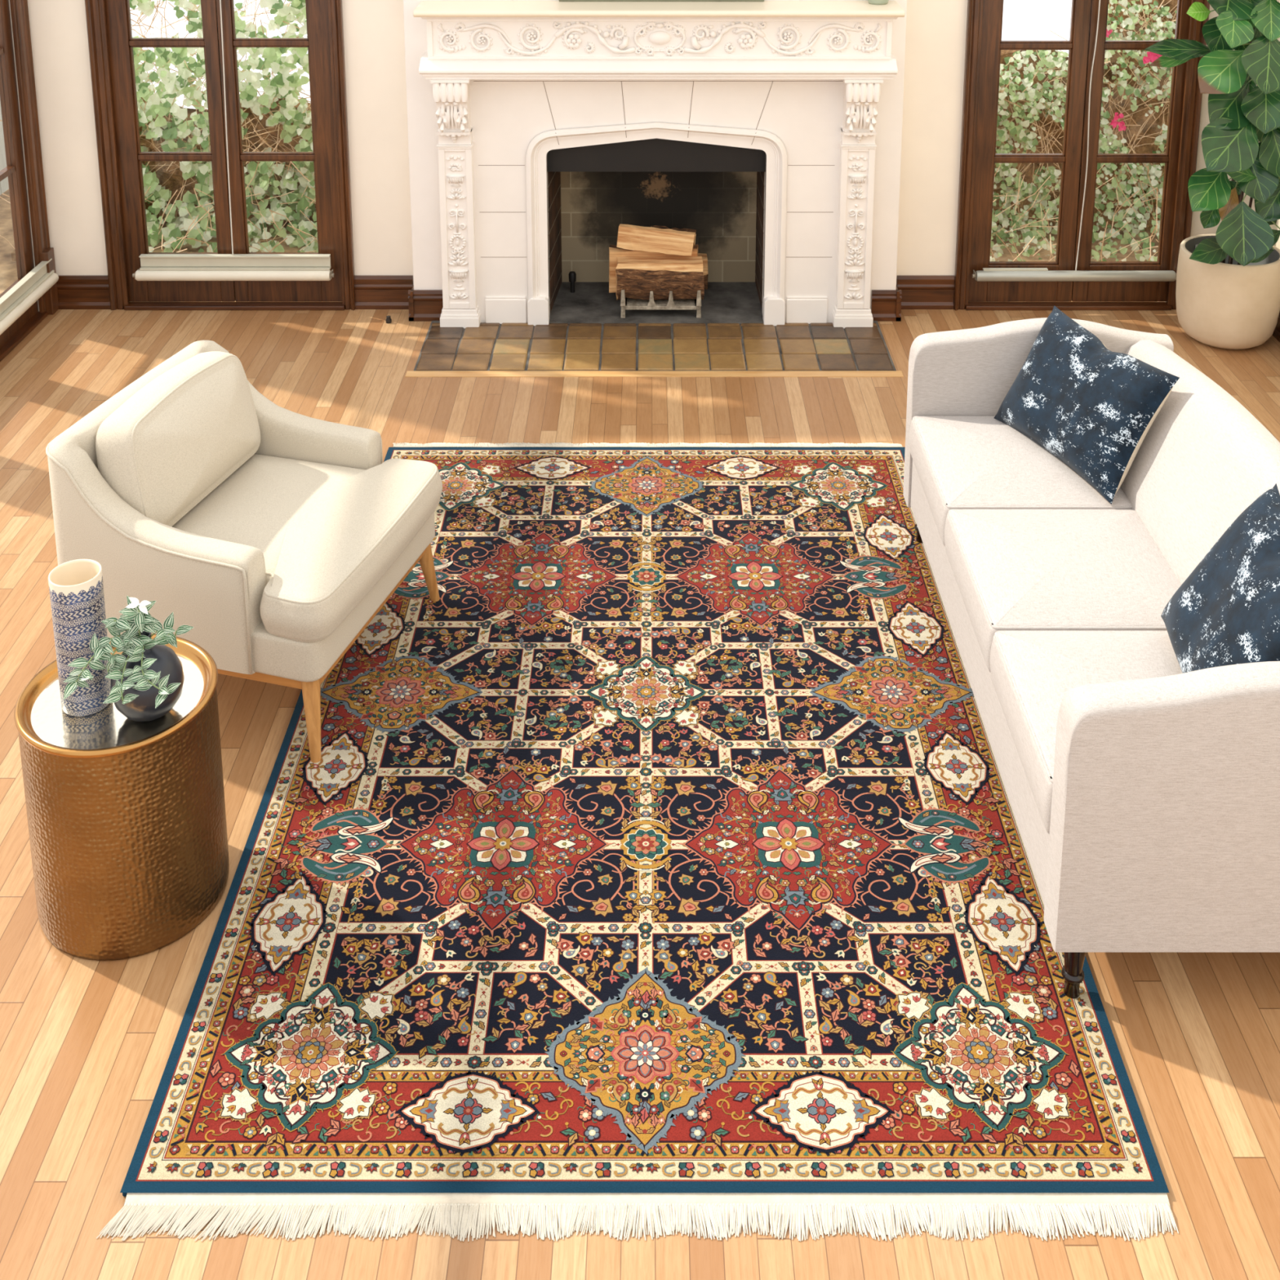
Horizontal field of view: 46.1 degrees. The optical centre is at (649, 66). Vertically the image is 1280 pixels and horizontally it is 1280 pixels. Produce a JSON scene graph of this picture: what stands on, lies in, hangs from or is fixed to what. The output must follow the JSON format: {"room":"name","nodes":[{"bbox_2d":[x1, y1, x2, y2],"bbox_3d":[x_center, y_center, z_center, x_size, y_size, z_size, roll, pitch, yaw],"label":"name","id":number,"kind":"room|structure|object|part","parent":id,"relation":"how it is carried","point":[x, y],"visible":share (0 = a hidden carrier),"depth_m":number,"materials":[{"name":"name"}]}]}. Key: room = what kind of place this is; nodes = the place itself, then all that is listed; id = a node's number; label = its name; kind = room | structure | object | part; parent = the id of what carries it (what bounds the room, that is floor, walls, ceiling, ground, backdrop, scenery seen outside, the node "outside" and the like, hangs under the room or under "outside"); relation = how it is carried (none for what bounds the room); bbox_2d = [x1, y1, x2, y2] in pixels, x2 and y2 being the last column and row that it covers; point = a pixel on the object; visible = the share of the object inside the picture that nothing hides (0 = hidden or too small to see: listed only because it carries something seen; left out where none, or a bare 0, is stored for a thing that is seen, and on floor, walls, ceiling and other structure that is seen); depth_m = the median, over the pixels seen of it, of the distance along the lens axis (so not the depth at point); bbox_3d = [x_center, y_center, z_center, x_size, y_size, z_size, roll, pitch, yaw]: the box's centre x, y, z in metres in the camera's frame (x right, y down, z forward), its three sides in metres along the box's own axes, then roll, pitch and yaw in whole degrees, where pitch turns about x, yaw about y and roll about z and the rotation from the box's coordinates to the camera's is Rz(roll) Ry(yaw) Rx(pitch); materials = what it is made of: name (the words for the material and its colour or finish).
{"room":"living room","nodes":[
{"label":"living room","id":0,"kind":"room"},
{"bbox_2d":[8,0,39,311],"bbox_3d":[-2.675,0.411,3.836,0.070,2.500,5.500,0,13,0],"label":"wall","id":1,"kind":"structure","parent":0,"point":[9,0],"depth_m":6.36,"materials":[{"name":"beige paint"}]},
{"bbox_2d":[0,0,58,361],"bbox_3d":[-2.645,0.017,5.686,0.110,2.450,1.333,0,13,0],"label":"window","id":2,"kind":"structure","parent":1,"relation":"in","point":[15,171],"depth_m":6.33,"materials":[{"name":"brown wood"}]},
{"bbox_3d":[-2.670,-0.043,5.976,0.040,2.400,0.585,0,13,0],"label":"door","id":3,"kind":"part","parent":2,"relation":"part of","materials":[{"name":"brown wood"}]},
{"bbox_2d":[0,257,58,334],"bbox_3d":[-2.596,1.022,5.928,0.064,0.111,1.264,0,13,0],"label":"roller blind","id":4,"kind":"object","parent":2,"relation":"attached to","point":[20,297],"visible":1,"depth_m":6.23,"materials":[{"name":"fabric"}]},
{"bbox_3d":[-2.621,0.017,5.686,0.037,2.450,1.333,0,13,0],"label":"frame","id":5,"kind":"part","parent":2,"relation":"part of","materials":[{"name":"brown wood"}]},
{"bbox_2d":[0,189,1158,293],"bbox_3d":[0.000,0.777,8.328,12.000,0.100,3.100,0,13,0],"label":"ground","id":6,"kind":"structure","parent":0,"point":[8,269],"depth_m":7.51,"materials":[{"name":"soil"}]},
{"bbox_2d":[0,102,8,195],"bbox_3d":[-3.625,-0.002,8.710,0.030,1.250,3.190,0,13,0],"label":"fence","id":7,"kind":"object","parent":6,"relation":"on","point":[4,186],"visible":0.04,"depth_m":8.40,"materials":[{"name":"white"}]},
{"bbox_2d":[0,0,318,252],"bbox_3d":[-1.765,0.155,7.393,3.120,1.707,1.149,0,13,0],"label":"ivy hedge","id":8,"kind":"object","parent":6,"relation":"on","point":[180,194],"visible":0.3,"depth_m":7.54,"materials":[{"name":"green plant"}]},
{"bbox_2d":[990,0,1177,261],"bbox_3d":[2.620,0.242,7.414,3.785,1.532,1.147,0,13,0],"label":"ivy hedge","id":9,"kind":"object","parent":6,"relation":"on","point":[1135,102],"visible":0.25,"depth_m":7.58,"materials":[{"name":"green plant"}]},
{"bbox_2d":[0,300,1279,1279],"bbox_3d":[0.065,1.704,3.924,5.550,0.060,6.500,0,13,0],"label":"floor","id":10,"kind":"structure","parent":0,"point":[86,1045],"depth_m":3.06,"materials":[{"name":"brown wood"}]},
{"bbox_2d":[13,633,229,960],"bbox_3d":[-1.130,1.569,3.254,0.409,0.500,0.409,0,13,0],"label":"side table","id":11,"kind":"object","parent":10,"relation":"on","point":[127,825],"visible":0.84,"depth_m":3.10,"materials":[{"name":"hammered brass"},{"name":"brass"},{"name":"mirror glass"}]},
{"bbox_2d":[48,559,110,716],"bbox_3d":[-1.192,1.200,3.156,0.105,0.306,0.105,0,13,0],"label":"vase","id":12,"kind":"object","parent":11,"relation":"on","point":[76,587],"visible":0.91,"depth_m":3.12,"materials":[{"name":"blue ceramic"}]},
{"bbox_2d":[31,651,204,749],"bbox_3d":[-1.130,1.346,3.203,0.350,0.001,0.350,0,13,0],"label":"table top","id":13,"kind":"object","parent":11,"relation":"on","point":[108,727],"depth_m":3.13,"materials":[{"name":"silver metal"}]},
{"bbox_2d":[110,631,184,721],"bbox_3d":[-1.048,1.267,3.136,0.147,0.184,0.147,0,13,0],"label":"round vase","id":14,"kind":"object","parent":11,"relation":"on","point":[142,708],"visible":0.69,"depth_m":3.10,"materials":[{"name":"grey ceramic"}]},
{"bbox_2d":[62,595,194,708],"bbox_3d":[-1.067,1.183,3.059,0.240,0.184,0.148,0,13,0],"label":"plant","id":15,"kind":"object","parent":14,"relation":"in","point":[135,617],"visible":1,"depth_m":3.06,"materials":[{"name":"green plant"}]},
{"bbox_3d":[-1.108,1.210,3.087,0.122,0.078,0.073,0,13,0],"label":"stem","id":16,"kind":"part","parent":15,"relation":"part of","materials":[{"name":"green plant"}]},
{"bbox_3d":[-1.059,1.233,3.077,0.010,0.077,0.103,2,13,8],"label":"stem","id":17,"kind":"part","parent":15,"relation":"part of","materials":[{"name":"green plant"}]},
{"bbox_3d":[-1.023,1.230,3.071,0.035,0.068,0.119,-10,16,-38],"label":"stem","id":18,"kind":"part","parent":15,"relation":"part of","materials":[{"name":"green plant"}]},
{"bbox_3d":[-1.014,1.185,3.120,0.071,0.043,0.008,0,13,0],"label":"stem","id":19,"kind":"part","parent":15,"relation":"part of","materials":[{"name":"green plant"}]},
{"bbox_2d":[45,340,442,763],"bbox_3d":[-1.047,1.238,4.050,0.792,0.794,0.759,4,13,15],"label":"armchair","id":20,"kind":"object","parent":10,"relation":"on","point":[267,530],"visible":0.96,"depth_m":3.83,"materials":[{"name":"beige fabric"}]},
{"bbox_2d":[96,351,260,526],"bbox_3d":[-1.245,1.002,4.054,0.206,0.337,0.569,4,13,15],"label":"cushion","id":21,"kind":"object","parent":20,"relation":"on","point":[177,449],"depth_m":3.95,"materials":[{"name":"beige fabric"}]},
{"bbox_2d":[172,454,442,641],"bbox_3d":[-0.963,1.236,4.026,0.617,0.140,0.759,4,13,15],"label":"seat cushion","id":22,"kind":"object","parent":20,"relation":"on","point":[326,529],"depth_m":3.89,"materials":[{"name":"beige fabric"}]},
{"bbox_3d":[-0.833,1.606,3.707,0.049,0.228,0.079,0,13,-1],"label":"leg","id":23,"kind":"part","parent":20,"relation":"part of","materials":[{"name":"brown wood"}]},
{"bbox_3d":[-1.060,1.421,4.096,0.696,0.036,0.690,4,13,15],"label":"rail","id":24,"kind":"part","parent":20,"relation":"part of","materials":[{"name":"beige fabric"}]},
{"bbox_3d":[-1.026,1.351,4.070,0.670,0.113,0.737,4,13,15],"label":"seat","id":25,"kind":"part","parent":20,"relation":"part of","materials":[{"name":"beige fabric"}]},
{"bbox_3d":[-0.647,1.460,4.350,0.049,0.228,0.079,8,15,31],"label":"leg","id":26,"kind":"part","parent":20,"relation":"part of","materials":[{"name":"brown wood"}]},
{"bbox_2d":[385,315,391,323],"bbox_3d":[-1.118,1.085,6.450,0.026,0.030,0.025,0,13,0],"label":"door stop","id":27,"kind":"object","parent":10,"relation":"on","point":[388,320],"visible":1,"depth_m":6.44,"materials":[{"name":"metal"}]},
{"bbox_2d":[96,442,1178,1241],"bbox_3d":[-0.016,1.658,3.954,1.841,0.016,2.902,0,13,0],"label":"area rug","id":28,"kind":"object","parent":10,"relation":"on","point":[670,858],"visible":0.97,"depth_m":3.23,"materials":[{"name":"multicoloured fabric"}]},
{"bbox_2d":[404,370,903,377],"bbox_3d":[0.020,1.220,5.941,1.960,0.012,0.053,0,13,0],"label":"trim","id":29,"kind":"structure","parent":10,"relation":"on","point":[409,373],"depth_m":5.93,"materials":[{"name":"brown wood"}]},
{"bbox_2d":[413,320,896,370],"bbox_3d":[0.022,1.151,6.229,1.915,0.019,0.540,0,13,0],"label":"hearth","id":30,"kind":"object","parent":10,"relation":"on","point":[488,346],"visible":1,"depth_m":6.17,"materials":[{"name":"tile"}]},
{"bbox_2d":[413,0,904,328],"bbox_3d":[0.038,0.398,6.432,1.947,1.417,0.671,0,13,0],"label":"fireplace","id":31,"kind":"object","parent":10,"relation":"on","point":[748,126],"depth_m":6.27,"materials":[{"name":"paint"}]},
{"bbox_3d":[-0.805,0.679,6.306,0.088,0.634,0.038,0,13,0],"label":"carved panel","id":32,"kind":"part","parent":31,"relation":"part of","materials":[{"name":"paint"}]},
{"bbox_2d":[568,271,576,293],"bbox_3d":[-0.345,0.969,6.757,0.034,0.096,0.033,0,13,0],"label":"pipe","id":33,"kind":"object","parent":31,"relation":"in","point":[572,275],"visible":1,"depth_m":6.74,"materials":[{"name":"metal"}]},
{"bbox_3d":[-0.113,1.020,6.465,0.022,0.125,0.022,0,13,0],"label":"post","id":34,"kind":"part","parent":31,"relation":"part of","materials":[{"name":"metal"}]},
{"bbox_2d":[608,244,697,293],"bbox_3d":[0.019,0.882,6.580,0.390,0.211,0.097,0,13,0],"label":"log","id":35,"kind":"object","parent":31,"relation":"on","point":[615,252],"visible":0.25,"depth_m":6.53,"materials":[{"name":"brown wood"}]},
{"bbox_2d":[616,223,695,255],"bbox_3d":[0.030,0.743,6.508,0.340,0.114,0.110,1,13,6],"label":"log","id":36,"kind":"object","parent":35,"relation":"on","point":[666,241],"visible":1,"depth_m":6.48,"materials":[{"name":"brown wood"}]},
{"bbox_2d":[650,225,696,244],"bbox_3d":[0.101,0.767,6.621,0.216,0.131,0.107,-1,13,-5],"label":"log","id":37,"kind":"object","parent":35,"relation":"on","point":[653,226],"visible":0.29,"depth_m":6.62,"materials":[{"name":"brown wood"}]},
{"bbox_2d":[546,137,765,171],"bbox_3d":[0.030,0.259,6.514,0.924,0.288,0.410,0,13,0],"label":"hood","id":38,"kind":"object","parent":31,"relation":"attached to","point":[656,154],"depth_m":6.33,"materials":[{"name":"metal"}]},
{"bbox_3d":[0.030,0.659,6.378,1.090,0.893,0.124,0,13,0],"label":"arch moulding","id":39,"kind":"part","parent":31,"relation":"part of","materials":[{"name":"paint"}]},
{"bbox_3d":[0.030,0.546,6.340,1.660,1.130,0.045,0,13,0],"label":"surround panel","id":40,"kind":"part","parent":31,"relation":"part of","materials":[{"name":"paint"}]},
{"bbox_2d":[413,0,904,17],"bbox_3d":[0.038,-0.230,6.066,1.947,0.029,0.236,0,13,0],"label":"mantel shelf","id":41,"kind":"object","parent":31,"relation":"attached to","point":[425,8],"depth_m":5.98,"materials":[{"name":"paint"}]},
{"bbox_2d":[615,255,704,300],"bbox_3d":[0.045,0.925,6.493,0.382,0.187,0.120,0,13,0],"label":"log","id":42,"kind":"object","parent":31,"relation":"on","point":[638,276],"visible":0.98,"depth_m":6.45,"materials":[{"name":"brown wood"}]},
{"bbox_3d":[0.050,1.004,6.538,0.348,0.125,0.172,0,13,0],"label":"fire grate","id":43,"kind":"part","parent":31,"relation":"part of","materials":[{"name":"grey metal"}]},
{"bbox_3d":[0.050,1.022,6.546,0.340,0.017,0.165,0,13,0],"label":"bar frame","id":44,"kind":"part","parent":31,"relation":"part of","materials":[{"name":"metal"}]},
{"bbox_2d":[559,0,764,1],"bbox_3d":[0.050,-0.511,6.109,0.840,0.500,0.024,0,12,0],"label":"picture frame","id":45,"kind":"object","parent":31,"relation":"on","point":[559,0],"visible":1,"depth_m":6.15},
{"bbox_3d":[0.213,1.020,6.465,0.022,0.125,0.022,0,13,0],"label":"post","id":46,"kind":"part","parent":31,"relation":"part of","materials":[{"name":"metal"}]},
{"bbox_2d":[697,253,707,288],"bbox_3d":[0.050,0.911,6.681,0.428,0.149,0.102,-1,13,-3],"label":"log","id":47,"kind":"object","parent":31,"relation":"on","point":[704,258],"visible":0.07,"depth_m":6.65,"materials":[{"name":"brown wood"}]},
{"bbox_3d":[0.866,0.679,6.306,0.088,0.634,0.038,0,13,0],"label":"carved panel","id":48,"kind":"part","parent":31,"relation":"part of","materials":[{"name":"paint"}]},
{"bbox_2d":[867,0,888,4],"bbox_3d":[0.930,-0.354,6.093,0.100,0.200,0.100,0,13,0],"label":"vase","id":49,"kind":"object","parent":31,"relation":"on","point":[870,2],"visible":1,"depth_m":6.08,"materials":[{"name":"green ceramic"}]},
{"bbox_2d":[902,317,1279,998],"bbox_3d":[1.194,1.296,3.780,0.812,0.800,1.810,0,13,0],"label":"sofa","id":50,"kind":"object","parent":10,"relation":"on","point":[1143,793],"visible":0.88,"depth_m":3.40,"materials":[{"name":"fabric"}]},
{"bbox_3d":[0.850,1.417,4.690,0.052,0.155,0.052,0,13,0],"label":"leg","id":51,"kind":"part","parent":50,"relation":"part of","materials":[{"name":"paint"}]},
{"bbox_3d":[1.127,1.449,3.815,0.646,0.185,1.654,0,13,0],"label":"seat","id":52,"kind":"part","parent":50,"relation":"part of","materials":[{"name":"fabric"}]},
{"bbox_2d":[909,416,1132,546],"bbox_3d":[1.051,1.170,4.303,0.526,0.154,0.562,0,13,0],"label":"seat cushion","id":53,"kind":"object","parent":50,"relation":"on","point":[961,463],"depth_m":4.18,"materials":[{"name":"fabric"}]},
{"bbox_3d":[1.185,1.057,4.609,0.780,0.598,0.088,0,13,0],"label":"arm","id":54,"kind":"part","parent":50,"relation":"part of","materials":[{"name":"fabric"}]},
{"bbox_2d":[944,510,1181,671],"bbox_3d":[1.051,1.292,3.763,0.526,0.154,0.558,0,13,0],"label":"seat cushion","id":55,"kind":"object","parent":50,"relation":"on","point":[1015,571],"depth_m":3.70,"materials":[{"name":"fabric"}]},
{"bbox_3d":[0.850,1.798,3.012,0.052,0.155,0.052,0,13,0],"label":"leg","id":56,"kind":"part","parent":50,"relation":"part of","materials":[{"name":"paint"}]},
{"bbox_2d":[990,631,1182,833],"bbox_3d":[1.051,1.411,3.239,0.526,0.154,0.530,0,13,0],"label":"seat cushion","id":57,"kind":"object","parent":50,"relation":"on","point":[1032,673],"depth_m":3.31,"materials":[{"name":"fabric"}]},
{"bbox_2d":[994,305,1179,504],"bbox_3d":[1.225,0.944,4.266,0.240,0.337,0.570,-4,13,-18],"label":"throw pillow","id":58,"kind":"object","parent":50,"relation":"on","point":[1092,406],"visible":1,"depth_m":4.17,"materials":[{"name":"blue fabric"}]},
{"bbox_3d":[1.252,0.958,4.279,0.066,0.385,0.560,28,1,-24],"label":"panel","id":59,"kind":"part","parent":58,"relation":"part of","materials":[{"name":"beige fabric"}]},
{"bbox_3d":[1.185,1.438,2.930,0.780,0.598,0.088,0,13,0],"label":"arm","id":60,"kind":"part","parent":50,"relation":"part of","materials":[{"name":"fabric"}]},
{"bbox_3d":[1.442,1.223,3.764,0.315,0.650,1.770,0,13,0],"label":"backrest","id":61,"kind":"part","parent":50,"relation":"part of","materials":[{"name":"fabric"}]},
{"bbox_2d":[1160,483,1279,673],"bbox_3d":[1.256,1.161,3.172,0.249,0.372,0.508,2,13,8],"label":"throw pillow","id":62,"kind":"object","parent":50,"relation":"on","point":[1226,611],"visible":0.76,"depth_m":3.17,"materials":[{"name":"blue fabric"}]},
{"bbox_2d":[1175,234,1279,349],"bbox_3d":[2.405,0.946,6.249,0.414,0.389,0.414,0,13,0],"label":"planter","id":63,"kind":"object","parent":10,"relation":"on","point":[1222,305],"visible":0.89,"depth_m":6.09,"materials":[{"name":"ceramic"}]},
{"bbox_2d":[1144,0,1279,266],"bbox_3d":[2.274,0.093,5.918,0.712,1.701,0.383,0,13,0],"label":"fiddle leaf fig","id":64,"kind":"object","parent":63,"relation":"on","point":[1241,140],"visible":0.98,"depth_m":5.89,"materials":[{"name":"green plant"}]},
{"bbox_2d":[26,0,1278,308],"bbox_3d":[0.065,-0.162,6.364,5.550,2.500,0.315,0,13,0],"label":"wall","id":65,"kind":"structure","parent":0,"point":[393,126],"depth_m":6.42,"materials":[{"name":"beige paint"}]},
{"bbox_2d":[84,0,355,310],"bbox_3d":[-1.825,-0.121,6.362,1.070,2.420,0.097,0,13,0],"label":"window","id":66,"kind":"structure","parent":65,"relation":"in","point":[111,42],"depth_m":6.48,"materials":[{"name":"brown wood"}]},
{"bbox_3d":[-2.063,-0.078,6.399,0.473,2.280,0.045,0,13,0],"label":"door","id":67,"kind":"part","parent":66,"relation":"part of","materials":[{"name":"brown wood"}]},
{"bbox_2d":[132,0,334,280],"bbox_3d":[-1.808,-0.078,6.323,0.873,2.069,0.064,0,13,0],"label":"roller blind","id":68,"kind":"object","parent":66,"relation":"attached to","point":[154,267],"visible":1,"depth_m":6.53,"materials":[{"name":"fabric"}]},
{"bbox_3d":[-1.806,-0.131,6.330,0.017,1.970,0.036,6,14,24],"label":"pull cord","id":69,"kind":"part","parent":68,"relation":"part of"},
{"bbox_3d":[-1.579,-0.078,6.399,0.489,2.280,0.045,0,13,0],"label":"door","id":70,"kind":"part","parent":66,"relation":"part of","materials":[{"name":"brown wood"}]},
{"bbox_2d":[408,284,443,321],"bbox_3d":[-0.960,1.013,6.527,0.149,0.135,0.157,0,13,0],"label":"baseboard","id":71,"kind":"structure","parent":65,"relation":"attached to","point":[424,305],"depth_m":6.46,"materials":[{"name":"brown wood"}]},
{"bbox_2d":[57,275,954,309],"bbox_3d":[0.018,0.991,6.592,5.245,0.150,0.022,0,13,0],"label":"baseboard","id":72,"kind":"structure","parent":65,"relation":"attached to","point":[74,291],"depth_m":6.59,"materials":[{"name":"brown wood"}]},
{"bbox_2d":[871,286,902,321],"bbox_3d":[1.018,1.013,6.527,0.127,0.135,0.157,0,13,0],"label":"baseboard","id":73,"kind":"structure","parent":65,"relation":"attached to","point":[886,304],"depth_m":6.46,"materials":[{"name":"brown wood"}]},
{"bbox_2d":[953,0,1209,310],"bbox_3d":[1.841,-0.121,6.362,1.008,2.420,0.097,0,13,0],"label":"window","id":74,"kind":"structure","parent":65,"relation":"in","point":[979,157],"depth_m":6.49,"materials":[{"name":"brown wood"}]},
{"bbox_3d":[1.624,-0.078,6.399,0.474,2.280,0.045,0,13,0],"label":"door","id":75,"kind":"part","parent":74,"relation":"part of","materials":[{"name":"brown wood"}]},
{"bbox_2d":[972,0,1176,281],"bbox_3d":[1.855,-0.052,6.339,0.894,2.024,0.064,0,13,0],"label":"roller blind","id":76,"kind":"object","parent":74,"relation":"attached to","point":[987,274],"visible":0.94,"depth_m":6.53,"materials":[{"name":"fabric"}]},
{"bbox_3d":[1.595,0.885,6.553,0.280,0.006,0.020,0,13,0],"label":"bracket plate","id":77,"kind":"part","parent":76,"relation":"part of","materials":[{"name":"white metal"}]},
{"bbox_3d":[1.873,-0.076,6.349,0.043,1.980,0.014,-8,15,-30],"label":"pull cord","id":78,"kind":"part","parent":76,"relation":"part of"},
{"bbox_3d":[2.076,-0.078,6.399,0.424,2.280,0.045,0,13,0],"label":"door","id":79,"kind":"part","parent":74,"relation":"part of","materials":[{"name":"brown wood"}]},
{"bbox_2d":[1269,0,1279,248],"bbox_3d":[2.730,0.411,3.836,0.180,2.500,5.500,0,13,0],"label":"wall","id":80,"kind":"structure","parent":0,"point":[1277,244],"depth_m":6.32,"materials":[{"name":"paint"}]},
{"bbox_2d":[1272,311,1279,342],"bbox_3d":[2.629,1.566,4.057,0.022,0.150,5.220,0,13,0],"label":"baseboard","id":81,"kind":"structure","parent":80,"relation":"attached to","point":[1276,334],"depth_m":6.28,"materials":[{"name":"brown wood"}]}
]}

